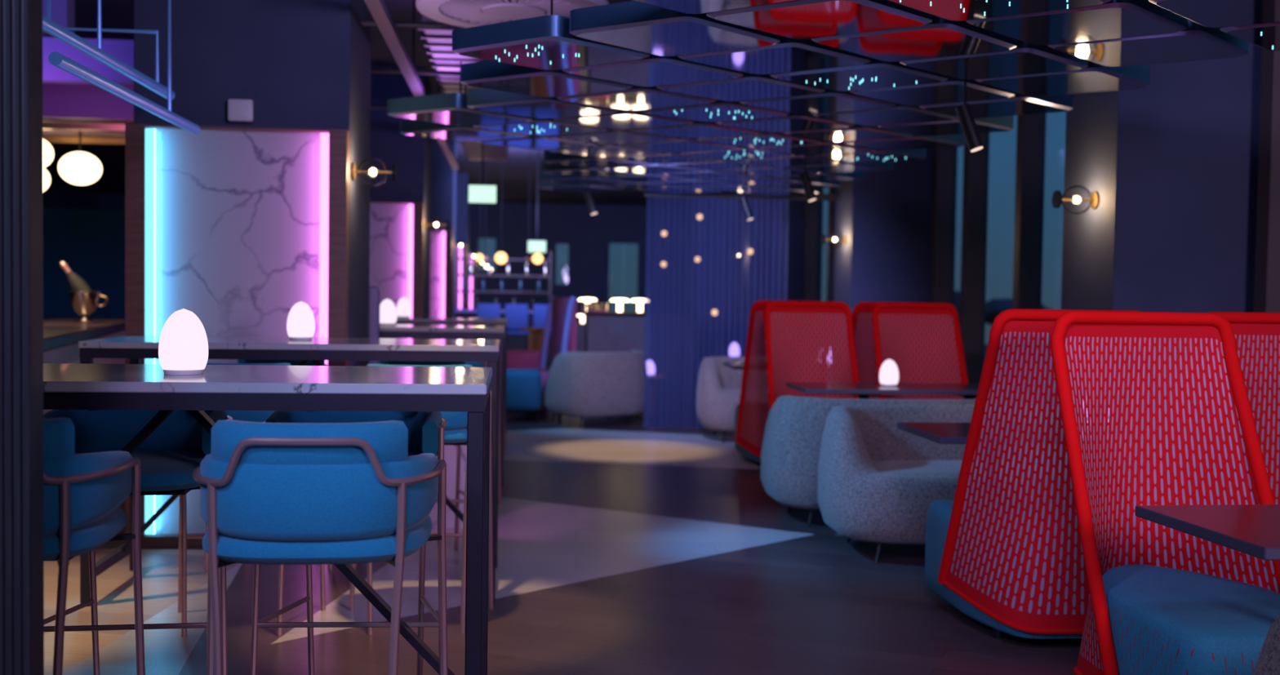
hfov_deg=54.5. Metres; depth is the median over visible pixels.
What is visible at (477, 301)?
bottle
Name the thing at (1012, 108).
mirror
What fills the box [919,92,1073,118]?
ceiling panel
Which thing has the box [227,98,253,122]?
control box
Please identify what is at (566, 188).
mirror
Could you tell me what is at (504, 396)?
bar stool
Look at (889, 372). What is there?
lamp
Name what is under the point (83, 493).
bar stool
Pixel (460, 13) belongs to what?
ceiling lamp
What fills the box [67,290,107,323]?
ice bucket
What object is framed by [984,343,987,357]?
ground
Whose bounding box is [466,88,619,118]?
ceiling panel
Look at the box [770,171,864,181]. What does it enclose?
ceiling panel
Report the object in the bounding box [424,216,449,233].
wall sconce
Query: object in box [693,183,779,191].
ceiling panel
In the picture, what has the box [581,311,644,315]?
countertop
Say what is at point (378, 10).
duct
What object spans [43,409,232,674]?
bar stool
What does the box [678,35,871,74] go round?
ceiling panel
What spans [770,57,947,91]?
ceiling panel
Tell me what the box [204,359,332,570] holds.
bar stool
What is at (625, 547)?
floor
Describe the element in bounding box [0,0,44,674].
column
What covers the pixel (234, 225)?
marble column
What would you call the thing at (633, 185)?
ceiling panel
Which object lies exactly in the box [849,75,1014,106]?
ceiling panel
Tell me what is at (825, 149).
mirror
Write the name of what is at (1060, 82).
mirror
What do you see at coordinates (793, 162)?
mirror
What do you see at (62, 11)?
ceiling beam
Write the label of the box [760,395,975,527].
sofa
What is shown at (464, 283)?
bottle
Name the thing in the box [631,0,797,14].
ceiling panel
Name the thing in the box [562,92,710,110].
mirror
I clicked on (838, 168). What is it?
mirror
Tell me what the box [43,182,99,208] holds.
wall
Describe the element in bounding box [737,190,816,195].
mirror
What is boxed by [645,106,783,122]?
mirror
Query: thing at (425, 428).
bar stool
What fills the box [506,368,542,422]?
chair
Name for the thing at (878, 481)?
sofa
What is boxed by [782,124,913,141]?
ceiling panel
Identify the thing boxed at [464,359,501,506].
bar stool
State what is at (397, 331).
bar table
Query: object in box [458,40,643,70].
mirror
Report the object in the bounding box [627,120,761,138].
ceiling panel
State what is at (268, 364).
cushion
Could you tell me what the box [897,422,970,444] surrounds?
table
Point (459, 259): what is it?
shelf
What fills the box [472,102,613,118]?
mirror
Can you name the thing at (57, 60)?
tube light
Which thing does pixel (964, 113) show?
spotlight
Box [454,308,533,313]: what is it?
countertop
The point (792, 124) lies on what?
mirror
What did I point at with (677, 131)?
mirror
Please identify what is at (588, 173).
mirror
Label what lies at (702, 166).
mirror
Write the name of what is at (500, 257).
globe pendant
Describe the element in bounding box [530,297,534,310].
bottle
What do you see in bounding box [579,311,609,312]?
tray
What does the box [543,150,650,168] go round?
ceiling panel
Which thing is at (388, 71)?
ceiling pipe
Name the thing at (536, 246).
exit sign
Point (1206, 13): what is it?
ceiling panel
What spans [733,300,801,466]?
booth seat
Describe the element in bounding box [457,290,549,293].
shelf
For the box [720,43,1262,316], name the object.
wall
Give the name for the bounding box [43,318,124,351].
countertop
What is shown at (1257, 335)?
booth seat
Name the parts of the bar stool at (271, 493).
leg, leg, seat, arm rail, under frame, leg, leg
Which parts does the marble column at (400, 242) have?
marble panel, timber frame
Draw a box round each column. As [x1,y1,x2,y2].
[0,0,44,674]
[124,0,371,548]
[368,65,431,338]
[429,137,456,317]
[455,173,470,309]
[469,204,479,309]
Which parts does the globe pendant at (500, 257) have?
globe, cord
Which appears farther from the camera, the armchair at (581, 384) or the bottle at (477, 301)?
the bottle at (477, 301)
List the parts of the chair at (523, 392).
leg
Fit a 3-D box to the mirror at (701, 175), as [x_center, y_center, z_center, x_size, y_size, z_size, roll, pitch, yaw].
[0.493,-1.243,9.541,0.709,0.004,0.598,1,2,-6]
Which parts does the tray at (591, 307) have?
glass, glass, glass, glass, glass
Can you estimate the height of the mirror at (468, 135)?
0.004 m
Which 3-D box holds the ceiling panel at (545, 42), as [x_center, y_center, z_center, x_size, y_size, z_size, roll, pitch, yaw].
[-0.339,-1.230,4.789,0.605,0.309,0.524,2,2,34]
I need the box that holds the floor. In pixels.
[44,366,1081,674]
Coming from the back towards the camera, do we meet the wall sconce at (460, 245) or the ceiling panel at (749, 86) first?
the wall sconce at (460, 245)
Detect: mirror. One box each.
[391,111,527,126]
[405,129,524,142]
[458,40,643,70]
[466,75,626,97]
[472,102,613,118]
[477,122,603,136]
[543,178,628,185]
[543,186,620,191]
[545,169,636,177]
[547,160,647,168]
[550,147,658,157]
[553,133,672,144]
[557,114,688,129]
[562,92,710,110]
[568,62,737,86]
[577,21,773,56]
[604,165,699,173]
[613,155,715,164]
[632,125,756,138]
[640,188,718,194]
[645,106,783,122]
[649,181,733,186]
[660,172,749,179]
[662,80,818,101]
[671,162,767,170]
[684,47,863,74]
[696,186,775,191]
[701,136,817,147]
[707,177,795,184]
[720,118,849,132]
[723,168,814,176]
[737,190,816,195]
[741,157,840,167]
[745,96,889,114]
[755,183,835,188]
[760,144,871,155]
[771,174,860,181]
[776,67,941,91]
[786,129,907,141]
[791,164,888,173]
[817,28,1009,62]
[817,109,952,126]
[817,153,921,162]
[846,139,960,150]
[855,84,1008,106]
[880,122,1008,136]
[906,52,1081,79]
[924,100,1067,118]
[981,71,1142,96]
[1054,35,1241,66]
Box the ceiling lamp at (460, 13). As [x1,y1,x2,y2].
[415,0,608,27]
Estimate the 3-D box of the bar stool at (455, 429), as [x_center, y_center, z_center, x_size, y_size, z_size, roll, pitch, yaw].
[-0.845,0.592,4.795,0.570,0.995,0.507,1,2,-7]
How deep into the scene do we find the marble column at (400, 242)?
11.00 m
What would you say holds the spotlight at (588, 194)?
hanging from the ceiling
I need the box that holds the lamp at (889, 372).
[879,359,898,386]
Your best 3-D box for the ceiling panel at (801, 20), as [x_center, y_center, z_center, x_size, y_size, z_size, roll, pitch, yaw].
[0.598,-1.197,4.111,0.524,0.301,0.605,3,3,44]
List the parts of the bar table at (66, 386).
leg, leg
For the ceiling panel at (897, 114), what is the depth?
6.27 m
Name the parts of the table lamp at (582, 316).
stem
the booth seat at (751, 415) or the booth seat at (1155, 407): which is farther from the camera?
the booth seat at (751, 415)
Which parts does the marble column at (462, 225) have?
marble panel, timber frame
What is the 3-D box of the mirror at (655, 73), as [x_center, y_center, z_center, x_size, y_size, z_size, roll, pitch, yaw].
[0.056,-1.095,5.176,0.709,0.004,0.598,1,2,-6]
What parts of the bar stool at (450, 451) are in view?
panel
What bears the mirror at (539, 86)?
attached to the ceiling panel at (492, 75)
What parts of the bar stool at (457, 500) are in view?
foot rail, leg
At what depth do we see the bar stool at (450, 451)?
6.61 m
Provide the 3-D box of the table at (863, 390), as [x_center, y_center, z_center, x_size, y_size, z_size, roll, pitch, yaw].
[1.679,0.663,7.582,1.500,0.730,0.550,1,2,-6]
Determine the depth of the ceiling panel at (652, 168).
9.11 m
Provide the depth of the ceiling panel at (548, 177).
10.12 m
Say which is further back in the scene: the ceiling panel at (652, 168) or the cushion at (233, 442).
the ceiling panel at (652, 168)
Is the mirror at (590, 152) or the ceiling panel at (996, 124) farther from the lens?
the mirror at (590, 152)
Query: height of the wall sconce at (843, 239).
0.150 m
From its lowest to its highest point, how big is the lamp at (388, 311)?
0.165 m
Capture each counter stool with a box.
[476,303,500,318]
[504,303,528,350]
[533,304,551,334]
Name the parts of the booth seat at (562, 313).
seat, backrest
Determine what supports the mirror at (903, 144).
attached to the ceiling panel at (917, 141)
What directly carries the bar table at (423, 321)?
on the floor
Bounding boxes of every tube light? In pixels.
[42,0,175,99]
[48,0,200,134]
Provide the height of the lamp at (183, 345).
0.165 m
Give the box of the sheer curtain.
[643,188,838,429]
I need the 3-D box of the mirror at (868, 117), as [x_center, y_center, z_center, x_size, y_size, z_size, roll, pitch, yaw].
[1.248,-1.118,6.320,0.482,0.005,0.565,3,3,45]
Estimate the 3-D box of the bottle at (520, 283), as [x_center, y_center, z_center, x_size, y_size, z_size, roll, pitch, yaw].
[-1.848,-0.816,19.194,0.060,0.200,0.060,1,2,-6]
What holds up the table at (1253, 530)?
on the floor
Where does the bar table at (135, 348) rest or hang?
on the floor
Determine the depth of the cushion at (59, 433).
2.54 m
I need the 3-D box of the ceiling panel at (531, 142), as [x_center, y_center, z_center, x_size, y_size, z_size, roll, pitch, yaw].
[-0.624,-1.340,7.670,0.605,0.302,0.524,2,2,34]
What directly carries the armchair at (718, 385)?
on the floor
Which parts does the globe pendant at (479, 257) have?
globe, cord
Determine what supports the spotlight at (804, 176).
hanging from the ceiling
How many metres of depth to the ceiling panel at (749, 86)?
5.50 m
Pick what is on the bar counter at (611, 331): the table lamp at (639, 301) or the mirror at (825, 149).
the table lamp at (639, 301)
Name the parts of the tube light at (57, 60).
hanger rod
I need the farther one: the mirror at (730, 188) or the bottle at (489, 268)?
the bottle at (489, 268)
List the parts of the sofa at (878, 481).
leg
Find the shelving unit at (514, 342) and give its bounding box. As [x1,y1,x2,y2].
[454,249,551,368]
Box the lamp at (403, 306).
[396,297,411,318]
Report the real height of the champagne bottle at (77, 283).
0.303 m
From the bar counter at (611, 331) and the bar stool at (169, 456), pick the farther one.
the bar counter at (611, 331)
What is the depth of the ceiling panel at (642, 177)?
9.82 m
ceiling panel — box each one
[386,62,532,126]
[400,84,530,142]
[452,0,649,70]
[460,60,632,97]
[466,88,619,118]
[472,117,608,136]
[477,135,599,150]
[537,178,622,191]
[539,170,631,185]
[541,160,639,177]
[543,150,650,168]
[547,143,662,157]
[548,128,677,144]
[551,109,694,129]
[556,84,715,110]
[561,53,743,87]
[569,0,780,56]
[592,182,678,190]
[596,173,689,182]
[603,163,703,174]
[610,152,719,164]
[617,137,738,153]
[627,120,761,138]
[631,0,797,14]
[638,186,720,194]
[640,99,789,122]
[645,178,735,186]
[657,71,825,102]
[657,169,753,179]
[666,160,772,170]
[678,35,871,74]
[681,146,795,160]
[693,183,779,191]
[697,131,822,147]
[706,0,932,39]
[706,175,798,184]
[715,112,854,133]
[721,166,820,176]
[735,187,819,195]
[737,154,845,167]
[739,88,895,114]
[751,180,839,188]
[758,140,876,155]
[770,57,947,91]
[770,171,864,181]
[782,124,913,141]
[789,161,893,173]
[811,14,1017,62]
[812,103,958,126]
[814,148,926,162]
[840,133,965,151]
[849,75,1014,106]
[875,115,1013,136]
[887,0,1111,21]
[899,40,1088,79]
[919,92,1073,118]
[965,0,1186,45]
[975,61,1149,97]
[1048,18,1249,66]
[1148,0,1279,27]
[1219,22,1279,50]
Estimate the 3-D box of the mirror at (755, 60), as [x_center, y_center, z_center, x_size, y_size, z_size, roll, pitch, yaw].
[0.525,-1.076,4.837,0.709,0.004,0.598,0,2,-6]
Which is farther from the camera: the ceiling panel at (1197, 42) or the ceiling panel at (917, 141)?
the ceiling panel at (917, 141)
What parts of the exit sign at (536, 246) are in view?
lit panel, stem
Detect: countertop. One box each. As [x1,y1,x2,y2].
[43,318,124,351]
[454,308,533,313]
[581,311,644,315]
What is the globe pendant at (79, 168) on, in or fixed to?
hanging from the ceiling
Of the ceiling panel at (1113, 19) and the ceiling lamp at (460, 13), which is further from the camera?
the ceiling lamp at (460, 13)
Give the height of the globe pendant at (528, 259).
1.567 m
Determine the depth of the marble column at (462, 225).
20.83 m
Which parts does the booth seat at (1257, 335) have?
edge frame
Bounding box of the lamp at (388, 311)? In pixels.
[379,298,396,325]
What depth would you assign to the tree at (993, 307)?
82.64 m
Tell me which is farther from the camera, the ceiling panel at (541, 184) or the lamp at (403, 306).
the ceiling panel at (541, 184)
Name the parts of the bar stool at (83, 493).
leg, seat, arm rail, under frame, leg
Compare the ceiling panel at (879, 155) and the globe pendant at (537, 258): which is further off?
the globe pendant at (537, 258)
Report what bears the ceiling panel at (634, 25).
hanging from the ceiling
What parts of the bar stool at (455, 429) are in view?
leg, leg, under frame, seat, foot rail, leg, leg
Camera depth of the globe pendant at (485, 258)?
17.69 m
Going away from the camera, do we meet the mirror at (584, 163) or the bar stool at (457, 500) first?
the bar stool at (457, 500)
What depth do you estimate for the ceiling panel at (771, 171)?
9.14 m
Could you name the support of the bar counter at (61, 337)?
on the floor
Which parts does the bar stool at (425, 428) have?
leg, leg, foot rail, arm rail, seat, leg, leg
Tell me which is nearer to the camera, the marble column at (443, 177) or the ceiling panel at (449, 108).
the ceiling panel at (449, 108)
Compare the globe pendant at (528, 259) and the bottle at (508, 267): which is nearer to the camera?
the globe pendant at (528, 259)
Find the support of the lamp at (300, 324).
on the bar table at (135, 348)
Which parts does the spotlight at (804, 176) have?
stem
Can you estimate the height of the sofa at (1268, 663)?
0.717 m
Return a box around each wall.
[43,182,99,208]
[43,208,124,320]
[99,194,646,323]
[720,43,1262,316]
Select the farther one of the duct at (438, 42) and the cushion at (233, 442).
the duct at (438, 42)
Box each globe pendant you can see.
[42,83,133,191]
[475,160,483,261]
[482,160,488,262]
[495,161,506,263]
[524,152,532,262]
[532,153,542,263]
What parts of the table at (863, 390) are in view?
plate, plate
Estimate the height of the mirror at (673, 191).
0.004 m
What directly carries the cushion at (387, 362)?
on the bar stool at (457, 500)
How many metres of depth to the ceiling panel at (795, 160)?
8.43 m
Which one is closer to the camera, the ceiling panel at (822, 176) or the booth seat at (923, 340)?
the booth seat at (923, 340)
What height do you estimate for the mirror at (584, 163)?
0.004 m
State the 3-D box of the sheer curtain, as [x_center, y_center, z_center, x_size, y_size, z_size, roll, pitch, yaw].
[0.963,-0.277,11.649,1.880,2.270,0.144,1,2,-6]
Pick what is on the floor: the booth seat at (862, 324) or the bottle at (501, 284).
the booth seat at (862, 324)
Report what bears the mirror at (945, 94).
attached to the ceiling panel at (951, 91)
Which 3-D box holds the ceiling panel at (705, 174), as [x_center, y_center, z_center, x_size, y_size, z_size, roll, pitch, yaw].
[0.496,-1.389,9.536,0.605,0.303,0.524,2,2,34]
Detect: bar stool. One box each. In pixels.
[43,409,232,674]
[43,417,145,674]
[177,363,325,637]
[192,419,448,674]
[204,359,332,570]
[249,410,447,674]
[349,364,493,635]
[355,360,465,566]
[360,364,475,528]
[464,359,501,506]
[503,395,504,457]
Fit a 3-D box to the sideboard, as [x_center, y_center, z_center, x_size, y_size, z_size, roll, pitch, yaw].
[-0.841,0.127,21.541,2.000,0.740,0.500,1,2,-6]
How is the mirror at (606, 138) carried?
attached to the ceiling panel at (611, 136)
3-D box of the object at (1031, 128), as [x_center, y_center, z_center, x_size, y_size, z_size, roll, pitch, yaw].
[2.910,-0.543,9.088,0.220,2.830,4.340,1,2,-6]
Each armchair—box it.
[544,350,644,427]
[696,356,744,443]
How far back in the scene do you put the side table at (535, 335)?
15.06 m
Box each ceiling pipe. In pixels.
[361,20,466,29]
[370,68,460,75]
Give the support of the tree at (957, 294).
on the ground
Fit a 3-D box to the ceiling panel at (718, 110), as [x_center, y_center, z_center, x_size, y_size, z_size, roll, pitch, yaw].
[0.384,-1.272,6.272,0.605,0.309,0.524,2,2,34]
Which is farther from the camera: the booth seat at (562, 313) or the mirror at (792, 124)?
the booth seat at (562, 313)
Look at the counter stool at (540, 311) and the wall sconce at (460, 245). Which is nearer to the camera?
the wall sconce at (460, 245)
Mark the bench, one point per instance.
(516, 359)
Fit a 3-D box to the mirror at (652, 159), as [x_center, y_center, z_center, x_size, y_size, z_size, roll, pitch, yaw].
[0.168,-1.209,8.439,0.709,0.004,0.598,1,3,-6]
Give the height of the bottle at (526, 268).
0.200 m
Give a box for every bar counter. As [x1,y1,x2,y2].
[43,318,124,414]
[581,311,644,351]
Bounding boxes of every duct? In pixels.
[364,0,458,169]
[417,10,508,161]
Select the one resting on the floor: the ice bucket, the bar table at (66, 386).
the bar table at (66, 386)
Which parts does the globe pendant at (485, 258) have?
globe, cord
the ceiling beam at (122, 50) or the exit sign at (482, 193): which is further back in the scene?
the exit sign at (482, 193)
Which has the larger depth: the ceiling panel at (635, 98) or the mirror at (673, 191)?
the mirror at (673, 191)
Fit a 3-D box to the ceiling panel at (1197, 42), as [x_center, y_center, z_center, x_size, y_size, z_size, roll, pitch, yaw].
[1.862,-1.192,4.535,0.524,0.303,0.605,3,3,44]
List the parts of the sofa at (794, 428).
leg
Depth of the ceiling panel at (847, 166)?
8.80 m
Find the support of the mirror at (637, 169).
attached to the ceiling panel at (652, 168)
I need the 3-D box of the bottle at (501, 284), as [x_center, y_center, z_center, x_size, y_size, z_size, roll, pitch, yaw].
[-2.131,-0.819,19.166,0.060,0.200,0.060,1,2,-6]
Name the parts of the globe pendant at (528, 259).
globe, cord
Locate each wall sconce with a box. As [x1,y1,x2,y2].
[351,156,396,186]
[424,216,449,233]
[453,239,470,251]
[821,231,846,248]
[1051,185,1099,214]
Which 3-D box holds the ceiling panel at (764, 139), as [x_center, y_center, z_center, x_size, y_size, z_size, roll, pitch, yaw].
[0.710,-1.307,7.374,0.524,0.308,0.605,3,3,44]
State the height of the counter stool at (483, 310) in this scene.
1.100 m
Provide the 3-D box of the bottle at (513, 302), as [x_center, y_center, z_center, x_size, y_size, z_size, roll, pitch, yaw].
[-1.946,-0.528,19.195,0.060,0.200,0.060,1,2,-6]
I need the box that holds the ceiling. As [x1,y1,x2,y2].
[43,0,646,205]
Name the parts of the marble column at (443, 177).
marble panel, timber frame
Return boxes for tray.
[579,302,609,312]
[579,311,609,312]
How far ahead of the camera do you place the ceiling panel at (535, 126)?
6.90 m
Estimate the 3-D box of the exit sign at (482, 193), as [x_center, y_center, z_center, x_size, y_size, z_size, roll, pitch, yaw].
[-1.451,-1.550,11.469,0.264,0.630,0.050,1,2,-6]
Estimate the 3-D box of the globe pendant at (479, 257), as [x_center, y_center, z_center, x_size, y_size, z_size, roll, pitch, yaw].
[-2.269,-1.857,17.606,0.108,1.558,0.107,1,2,-6]
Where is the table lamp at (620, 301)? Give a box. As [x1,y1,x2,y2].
[610,298,629,312]
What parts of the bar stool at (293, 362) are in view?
leg, leg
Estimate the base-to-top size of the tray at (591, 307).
0.100 m
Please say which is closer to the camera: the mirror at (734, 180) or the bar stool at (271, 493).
the bar stool at (271, 493)
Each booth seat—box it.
[515,295,577,416]
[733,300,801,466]
[764,300,859,409]
[851,302,915,399]
[871,302,968,399]
[924,308,1141,639]
[1050,311,1279,674]
[1210,311,1279,504]
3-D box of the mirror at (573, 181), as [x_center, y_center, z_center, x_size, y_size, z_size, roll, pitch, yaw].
[-0.444,-1.280,10.219,0.709,0.004,0.598,1,2,-6]
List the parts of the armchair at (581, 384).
leg, leg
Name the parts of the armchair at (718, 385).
leg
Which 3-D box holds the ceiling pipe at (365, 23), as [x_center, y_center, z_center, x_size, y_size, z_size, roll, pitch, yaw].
[-1.093,-1.661,6.618,1.500,0.032,0.032,1,2,-6]
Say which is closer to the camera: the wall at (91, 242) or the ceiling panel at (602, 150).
the ceiling panel at (602, 150)
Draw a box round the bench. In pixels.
[506,350,541,368]
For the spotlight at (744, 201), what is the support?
hanging from the ceiling
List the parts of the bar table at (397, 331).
leg, leg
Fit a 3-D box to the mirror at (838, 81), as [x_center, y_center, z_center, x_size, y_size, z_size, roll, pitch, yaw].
[0.922,-1.084,5.218,0.709,0.004,0.598,0,2,-6]
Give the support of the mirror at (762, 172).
attached to the ceiling panel at (771, 171)
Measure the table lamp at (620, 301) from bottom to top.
0.155 m
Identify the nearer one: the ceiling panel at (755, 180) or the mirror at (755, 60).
the mirror at (755, 60)
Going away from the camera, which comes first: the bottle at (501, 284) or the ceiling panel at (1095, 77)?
the ceiling panel at (1095, 77)
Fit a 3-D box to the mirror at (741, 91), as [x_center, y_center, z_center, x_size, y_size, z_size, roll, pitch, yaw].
[0.453,-1.103,5.557,0.709,0.004,0.598,0,2,-6]
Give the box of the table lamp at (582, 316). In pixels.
[577,314,584,323]
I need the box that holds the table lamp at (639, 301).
[630,298,644,313]
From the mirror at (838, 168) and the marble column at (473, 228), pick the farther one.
the marble column at (473, 228)
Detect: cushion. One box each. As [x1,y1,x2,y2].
[43,417,75,460]
[206,363,291,365]
[211,419,408,464]
[237,359,324,365]
[366,364,472,367]
[379,360,464,364]
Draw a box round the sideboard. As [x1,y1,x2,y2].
[549,323,584,366]
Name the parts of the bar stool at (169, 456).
leg, foot rail, seat, under frame, leg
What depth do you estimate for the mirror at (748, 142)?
7.37 m
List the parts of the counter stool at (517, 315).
backrest, seat, leg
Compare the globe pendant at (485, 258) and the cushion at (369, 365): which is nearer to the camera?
the cushion at (369, 365)
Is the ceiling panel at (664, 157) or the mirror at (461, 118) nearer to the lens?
the mirror at (461, 118)
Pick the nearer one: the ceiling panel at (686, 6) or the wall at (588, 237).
the ceiling panel at (686, 6)
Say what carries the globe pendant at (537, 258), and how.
hanging from the ceiling
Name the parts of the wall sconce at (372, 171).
wall plate, glass globe, bulb, arm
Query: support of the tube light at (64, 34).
hanging from the ceiling
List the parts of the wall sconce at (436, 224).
wall plate, glass globe, arm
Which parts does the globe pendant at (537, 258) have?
globe, cord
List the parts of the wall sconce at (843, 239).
glass globe, wall plate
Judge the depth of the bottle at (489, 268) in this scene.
19.12 m
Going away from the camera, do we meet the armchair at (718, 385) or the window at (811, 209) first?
the armchair at (718, 385)
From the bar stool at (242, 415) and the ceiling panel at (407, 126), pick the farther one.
the ceiling panel at (407, 126)
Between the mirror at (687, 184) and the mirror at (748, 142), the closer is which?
the mirror at (748, 142)
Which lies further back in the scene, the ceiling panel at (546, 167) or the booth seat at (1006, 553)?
the ceiling panel at (546, 167)
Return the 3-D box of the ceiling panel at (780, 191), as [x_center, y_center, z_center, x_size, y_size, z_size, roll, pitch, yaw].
[1.218,-1.432,11.019,0.605,0.300,0.524,2,2,34]
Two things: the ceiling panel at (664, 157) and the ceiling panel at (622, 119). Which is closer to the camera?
the ceiling panel at (622, 119)
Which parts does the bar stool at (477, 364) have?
leg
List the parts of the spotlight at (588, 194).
stem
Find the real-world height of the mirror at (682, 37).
0.004 m
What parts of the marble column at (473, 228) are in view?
marble panel, timber frame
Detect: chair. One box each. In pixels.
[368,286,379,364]
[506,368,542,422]
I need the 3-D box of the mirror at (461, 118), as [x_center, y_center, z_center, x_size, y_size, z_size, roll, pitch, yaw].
[-0.953,-1.159,6.574,0.709,0.004,0.598,1,2,-6]
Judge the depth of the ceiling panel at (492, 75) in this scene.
5.41 m
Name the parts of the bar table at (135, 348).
leg, rail, leg, leg, leg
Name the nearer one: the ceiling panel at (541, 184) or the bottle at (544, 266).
the ceiling panel at (541, 184)
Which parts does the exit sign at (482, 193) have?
lit panel, stem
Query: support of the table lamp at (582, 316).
on the sideboard
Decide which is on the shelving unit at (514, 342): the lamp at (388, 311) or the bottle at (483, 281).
the bottle at (483, 281)
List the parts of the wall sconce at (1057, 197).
glass globe, bulb, arm, wall plate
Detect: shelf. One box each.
[457,257,549,261]
[457,274,549,277]
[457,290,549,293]
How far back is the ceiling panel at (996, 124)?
6.65 m
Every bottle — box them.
[59,261,91,291]
[462,277,466,290]
[468,261,472,274]
[475,296,479,309]
[481,277,484,290]
[487,261,491,274]
[499,277,503,290]
[506,262,510,275]
[511,297,515,304]
[518,278,522,291]
[524,262,528,275]
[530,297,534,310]
[537,278,541,291]
[543,262,546,275]
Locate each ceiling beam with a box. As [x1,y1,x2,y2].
[42,0,75,37]
[42,37,133,85]
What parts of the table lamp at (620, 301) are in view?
stem, lamp shade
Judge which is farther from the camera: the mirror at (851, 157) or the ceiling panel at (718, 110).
the mirror at (851, 157)
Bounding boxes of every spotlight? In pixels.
[583,177,597,215]
[739,184,753,221]
[799,155,816,202]
[955,80,983,152]
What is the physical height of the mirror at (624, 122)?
0.004 m
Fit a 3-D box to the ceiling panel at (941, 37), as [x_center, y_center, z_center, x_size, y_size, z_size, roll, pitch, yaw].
[0.996,-1.203,4.493,0.524,0.303,0.606,3,3,44]
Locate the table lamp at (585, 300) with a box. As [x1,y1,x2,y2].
[577,297,596,311]
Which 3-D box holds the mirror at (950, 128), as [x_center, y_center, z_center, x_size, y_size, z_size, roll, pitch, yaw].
[1.645,-1.125,6.702,0.709,0.004,0.598,1,2,-6]
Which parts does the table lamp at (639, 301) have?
lamp shade, stem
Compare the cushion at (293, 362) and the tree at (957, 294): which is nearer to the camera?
the cushion at (293, 362)
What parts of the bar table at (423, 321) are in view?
leg, leg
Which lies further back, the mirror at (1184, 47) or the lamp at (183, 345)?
the mirror at (1184, 47)
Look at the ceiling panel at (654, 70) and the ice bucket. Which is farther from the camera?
the ice bucket
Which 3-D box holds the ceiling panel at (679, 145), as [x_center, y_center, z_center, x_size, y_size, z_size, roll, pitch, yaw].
[0.241,-1.328,7.714,0.605,0.304,0.524,2,2,34]
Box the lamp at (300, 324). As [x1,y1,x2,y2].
[286,301,315,340]
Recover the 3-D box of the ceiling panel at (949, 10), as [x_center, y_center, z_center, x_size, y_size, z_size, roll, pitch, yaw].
[1.067,-1.174,3.772,0.605,0.308,0.524,2,2,34]
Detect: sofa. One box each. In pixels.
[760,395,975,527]
[817,404,974,563]
[1252,613,1279,674]
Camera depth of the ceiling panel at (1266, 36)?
4.21 m
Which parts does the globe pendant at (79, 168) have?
globe pendant, globe pendant, globe, stem, brass rail, bar canopy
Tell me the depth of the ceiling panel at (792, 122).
6.59 m
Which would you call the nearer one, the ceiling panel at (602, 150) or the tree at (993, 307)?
the ceiling panel at (602, 150)
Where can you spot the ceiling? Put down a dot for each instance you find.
(115, 14)
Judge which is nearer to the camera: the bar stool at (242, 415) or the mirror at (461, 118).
the bar stool at (242, 415)
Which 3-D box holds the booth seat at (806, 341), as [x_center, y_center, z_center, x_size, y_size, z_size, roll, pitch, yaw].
[1.185,0.381,8.187,0.632,1.236,0.880,1,2,-6]
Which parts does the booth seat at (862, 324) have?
edge frame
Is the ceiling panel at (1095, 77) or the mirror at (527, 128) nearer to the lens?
the ceiling panel at (1095, 77)
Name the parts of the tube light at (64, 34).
hanger rod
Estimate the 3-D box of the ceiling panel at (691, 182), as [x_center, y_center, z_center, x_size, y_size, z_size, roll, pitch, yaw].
[0.424,-1.415,10.256,0.605,0.303,0.524,2,2,34]
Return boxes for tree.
[954,290,959,322]
[985,297,1051,325]
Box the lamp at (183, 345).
[158,308,208,374]
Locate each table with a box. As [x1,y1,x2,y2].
[43,363,492,674]
[78,335,501,606]
[379,324,505,502]
[395,316,507,455]
[519,327,551,351]
[722,361,743,369]
[786,382,978,399]
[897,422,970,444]
[1135,504,1279,559]
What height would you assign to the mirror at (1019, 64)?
0.004 m
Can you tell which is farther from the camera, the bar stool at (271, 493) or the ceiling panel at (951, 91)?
the ceiling panel at (951, 91)
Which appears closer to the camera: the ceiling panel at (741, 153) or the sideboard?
the ceiling panel at (741, 153)
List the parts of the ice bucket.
handle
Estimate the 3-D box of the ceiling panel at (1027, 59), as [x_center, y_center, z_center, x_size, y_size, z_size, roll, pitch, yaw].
[1.393,-1.212,4.874,0.605,0.302,0.524,2,2,34]
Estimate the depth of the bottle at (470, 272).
19.09 m
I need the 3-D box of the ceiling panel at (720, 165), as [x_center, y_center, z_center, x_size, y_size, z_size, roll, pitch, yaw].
[0.566,-1.362,8.815,0.524,0.303,0.605,3,3,44]
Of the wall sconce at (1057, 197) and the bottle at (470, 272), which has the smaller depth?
the wall sconce at (1057, 197)
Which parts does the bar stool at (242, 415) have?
leg, leg, foot rail, leg, leg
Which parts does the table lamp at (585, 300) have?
lamp shade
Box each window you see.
[802,187,835,301]
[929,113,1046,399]
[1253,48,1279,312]
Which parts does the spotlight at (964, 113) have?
stem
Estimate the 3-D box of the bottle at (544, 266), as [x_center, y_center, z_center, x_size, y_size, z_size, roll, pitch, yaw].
[-1.466,-1.062,19.223,0.060,0.200,0.060,1,2,-6]
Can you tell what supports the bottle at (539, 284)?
on the shelving unit at (514, 342)
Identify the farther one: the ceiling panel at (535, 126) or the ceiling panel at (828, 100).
the ceiling panel at (535, 126)
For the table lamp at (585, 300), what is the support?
on the bar counter at (611, 331)
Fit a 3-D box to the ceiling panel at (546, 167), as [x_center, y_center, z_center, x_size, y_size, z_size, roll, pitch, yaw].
[-0.370,-1.401,9.493,0.524,0.301,0.605,3,3,44]
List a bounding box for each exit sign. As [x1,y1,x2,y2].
[467,143,497,204]
[527,150,546,253]

